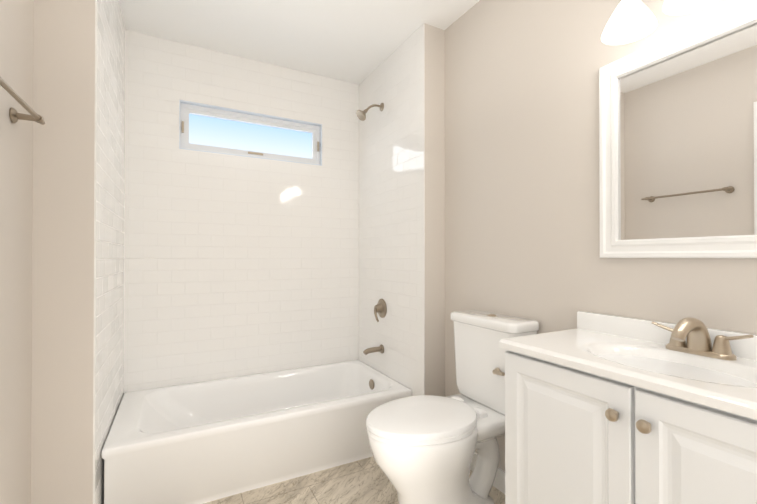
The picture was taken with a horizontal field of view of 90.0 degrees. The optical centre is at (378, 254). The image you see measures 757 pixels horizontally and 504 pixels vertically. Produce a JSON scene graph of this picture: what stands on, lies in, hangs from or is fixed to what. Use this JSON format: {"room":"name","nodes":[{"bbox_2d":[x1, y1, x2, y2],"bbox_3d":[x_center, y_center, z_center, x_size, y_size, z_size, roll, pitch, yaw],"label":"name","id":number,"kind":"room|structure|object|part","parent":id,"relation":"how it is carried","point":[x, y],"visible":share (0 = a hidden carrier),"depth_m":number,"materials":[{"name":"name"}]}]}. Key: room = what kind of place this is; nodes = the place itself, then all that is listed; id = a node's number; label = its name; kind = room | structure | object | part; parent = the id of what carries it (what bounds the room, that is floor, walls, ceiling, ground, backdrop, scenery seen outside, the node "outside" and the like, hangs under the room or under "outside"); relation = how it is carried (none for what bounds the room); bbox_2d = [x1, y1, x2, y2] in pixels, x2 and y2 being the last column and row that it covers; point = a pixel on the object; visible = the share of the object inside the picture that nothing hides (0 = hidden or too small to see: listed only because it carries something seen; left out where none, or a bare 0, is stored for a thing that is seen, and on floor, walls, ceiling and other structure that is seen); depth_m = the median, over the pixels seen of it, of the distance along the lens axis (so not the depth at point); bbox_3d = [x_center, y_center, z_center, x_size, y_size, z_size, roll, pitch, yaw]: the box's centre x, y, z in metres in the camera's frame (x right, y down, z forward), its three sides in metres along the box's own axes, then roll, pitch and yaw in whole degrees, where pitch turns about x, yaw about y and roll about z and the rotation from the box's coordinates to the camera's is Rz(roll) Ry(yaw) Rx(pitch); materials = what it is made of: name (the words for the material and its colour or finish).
{"room":"bathroom","nodes":[
{"label":"bathroom","id":0,"kind":"room"},
{"bbox_2d":[0,0,33,503],"bbox_3d":[-0.697,-0.105,0.189,0.130,2.480,2.600,0,0,-28],"label":"wall","id":1,"kind":"structure","parent":0,"point":[16,75],"depth_m":1.23,"materials":[{"name":"beige paint"}]},
{"bbox_2d":[0,76,44,124],"bbox_3d":[-1.011,-0.439,1.004,0.077,0.048,0.550,0,0,-28],"label":"towel rail","id":2,"kind":"object","parent":1,"relation":"attached to","point":[14,115],"visible":1,"depth_m":1.18,"materials":[{"name":"silver metal"}]},
{"bbox_2d":[31,0,94,503],"bbox_3d":[-1.462,-0.094,1.821,0.310,2.480,1.000,0,0,-28],"label":"wall","id":3,"kind":"structure","parent":0,"point":[63,273],"depth_m":1.41,"materials":[{"name":"beige paint"}]},
{"bbox_2d":[93,0,124,503],"bbox_3d":[-1.295,-0.093,1.842,0.006,2.480,0.880,0,0,-28],"label":"wall tile","id":4,"kind":"structure","parent":3,"relation":"attached to","point":[109,201],"depth_m":1.70,"materials":[{"name":"white tile"}]},
{"bbox_2d":[124,29,358,392],"bbox_3d":[-0.854,-0.088,2.642,1.536,2.480,0.120,0,0,-28],"label":"wall","id":5,"kind":"structure","parent":0,"point":[235,266],"depth_m":2.51,"materials":[{"name":"tile"}]},
{"bbox_2d":[179,100,321,165],"bbox_3d":[-0.854,-0.813,2.631,0.939,0.309,0.089,0,0,-28],"label":"window","id":6,"kind":"structure","parent":5,"relation":"in","point":[211,131],"depth_m":2.62,"materials":[{"name":"clear glass"}]},
{"bbox_2d":[182,121,318,155],"bbox_3d":[-0.852,-0.768,2.625,0.912,0.151,0.020,0,0,-28],"label":"window frame","id":7,"kind":"structure","parent":6,"relation":"attached to","point":[248,152],"depth_m":2.62,"materials":[{"name":"silver metal"}]},
{"bbox_2d":[119,0,479,83],"bbox_3d":[-0.053,-1.369,1.106,2.200,0.060,3.700,0,0,-28],"label":"ceiling","id":8,"kind":"structure","parent":0,"point":[356,41],"depth_m":2.21,"materials":[{"name":"white paint"}]},
{"bbox_2d":[203,456,504,503],"bbox_3d":[-0.053,1.166,1.089,2.200,0.050,3.700,0,0,-28],"label":"floor","id":9,"kind":"structure","parent":0,"point":[364,481],"depth_m":1.84,"materials":[{"name":"tile"}]},
{"bbox_2d":[101,360,411,503],"bbox_3d":[-0.645,0.979,2.243,1.518,0.340,0.762,0,0,-28],"label":"bathtub","id":10,"kind":"object","parent":9,"relation":"on","point":[202,442],"visible":1,"depth_m":1.95,"materials":[{"name":"white ceramic"}]},
{"bbox_2d":[366,310,538,503],"bbox_3d":[0.286,0.714,1.640,0.730,0.864,0.420,0,0,-28],"label":"toilet","id":11,"kind":"object","parent":9,"relation":"on","point":[423,448],"visible":0.96,"depth_m":1.57,"materials":[{"name":"white ceramic"}]},
{"bbox_3d":[0.193,0.685,1.591,0.518,0.050,0.380,0,0,-28],"label":"seat","id":12,"kind":"part","parent":11,"relation":"part of","materials":[{"name":"white plastic"}]},
{"bbox_3d":[0.528,0.494,1.770,0.182,0.413,0.420,0,0,-28],"label":"tank","id":13,"kind":"part","parent":11,"relation":"part of","materials":[{"name":"white ceramic"}]},
{"bbox_3d":[0.527,0.402,1.688,0.128,0.239,0.186,0,0,-28],"label":"lever","id":14,"kind":"part","parent":11,"relation":"part of","materials":[{"name":"silver metal"}]},
{"bbox_2d":[499,311,756,503],"bbox_3d":[0.780,0.660,1.013,0.457,0.962,0.814,0,0,-28],"label":"bathroom vanity","id":15,"kind":"object","parent":9,"relation":"on","point":[605,409],"visible":1,"depth_m":1.00,"materials":[{"name":"painted wood"},{"name":"brushed nickel"}]},
{"bbox_2d":[652,317,753,360],"bbox_3d":[0.881,0.233,1.071,0.154,0.107,0.237,0,0,-28],"label":"faucet","id":16,"kind":"object","parent":15,"relation":"on","point":[690,339],"depth_m":1.06,"materials":[{"name":"gold metal"}]},
{"bbox_2d":[425,24,444,396],"bbox_3d":[0.152,-0.088,2.678,0.274,2.480,1.000,0,0,-28],"label":"wall","id":17,"kind":"structure","parent":0,"point":[434,211],"depth_m":2.21,"materials":[{"name":"beige paint"}]},
{"bbox_2d":[359,23,424,395],"bbox_3d":[0.056,-0.089,2.560,0.006,2.480,0.880,0,0,-28],"label":"wall tile","id":18,"kind":"structure","parent":17,"relation":"attached to","point":[392,204],"depth_m":2.46,"materials":[{"name":"white tile"}]},
{"bbox_2d":[356,103,383,120],"bbox_3d":[-0.060,-0.974,2.572,0.192,0.145,0.080,0,0,-28],"label":"shower head","id":19,"kind":"object","parent":18,"relation":"attached to","point":[361,115],"visible":1,"depth_m":2.55},
{"bbox_2d":[363,344,383,354],"bbox_3d":[-0.038,0.651,2.572,0.143,0.060,0.060,0,0,-28],"label":"tub spout","id":20,"kind":"object","parent":18,"relation":"attached to","point":[380,348],"visible":1,"depth_m":2.56,"materials":[{"name":"silver metal"}]},
{"bbox_2d":[374,299,386,321],"bbox_3d":[-0.007,0.380,2.591,0.072,0.149,0.132,0,0,-28],"label":"tub valve","id":21,"kind":"object","parent":18,"relation":"attached to","point":[380,308],"visible":1,"depth_m":2.57,"materials":[{"name":"silver metal"}]},
{"bbox_2d":[445,0,756,470],"bbox_3d":[1.060,-0.098,1.123,0.130,2.480,2.600,0,0,-28],"label":"wall","id":22,"kind":"structure","parent":0,"point":[522,225],"depth_m":1.64,"materials":[{"name":"beige paint"}]},
{"bbox_2d":[470,452,504,493],"bbox_3d":[0.583,1.097,1.857,0.013,0.100,0.839,0,0,-28],"label":"baseboard","id":23,"kind":"structure","parent":22,"relation":"attached to","point":[499,483],"depth_m":1.84,"materials":[{"name":"white"}]},
{"bbox_2d":[601,0,719,44],"bbox_3d":[0.906,-0.850,1.068,0.194,0.278,0.520,0,0,-28],"label":"light","id":24,"kind":"object","parent":22,"relation":"attached to","point":[629,21],"visible":1,"depth_m":1.17,"materials":[{"name":"white glass"}]},
{"bbox_2d":[577,311,756,360],"bbox_3d":[0.972,0.254,1.117,0.023,0.069,0.814,0,0,-28],"label":"backsplash","id":25,"kind":"structure","parent":22,"relation":"attached to","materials":[{"name":"white stone"}]},
{"bbox_2d":[599,0,756,257],"bbox_3d":[0.972,-0.340,1.123,0.024,0.703,0.636,0,0,-28],"label":"mirror","id":26,"kind":"object","parent":22,"relation":"attached to","point":[677,145],"visible":0.98,"depth_m":1.17,"materials":[{"name":"white mirror"}]}
]}

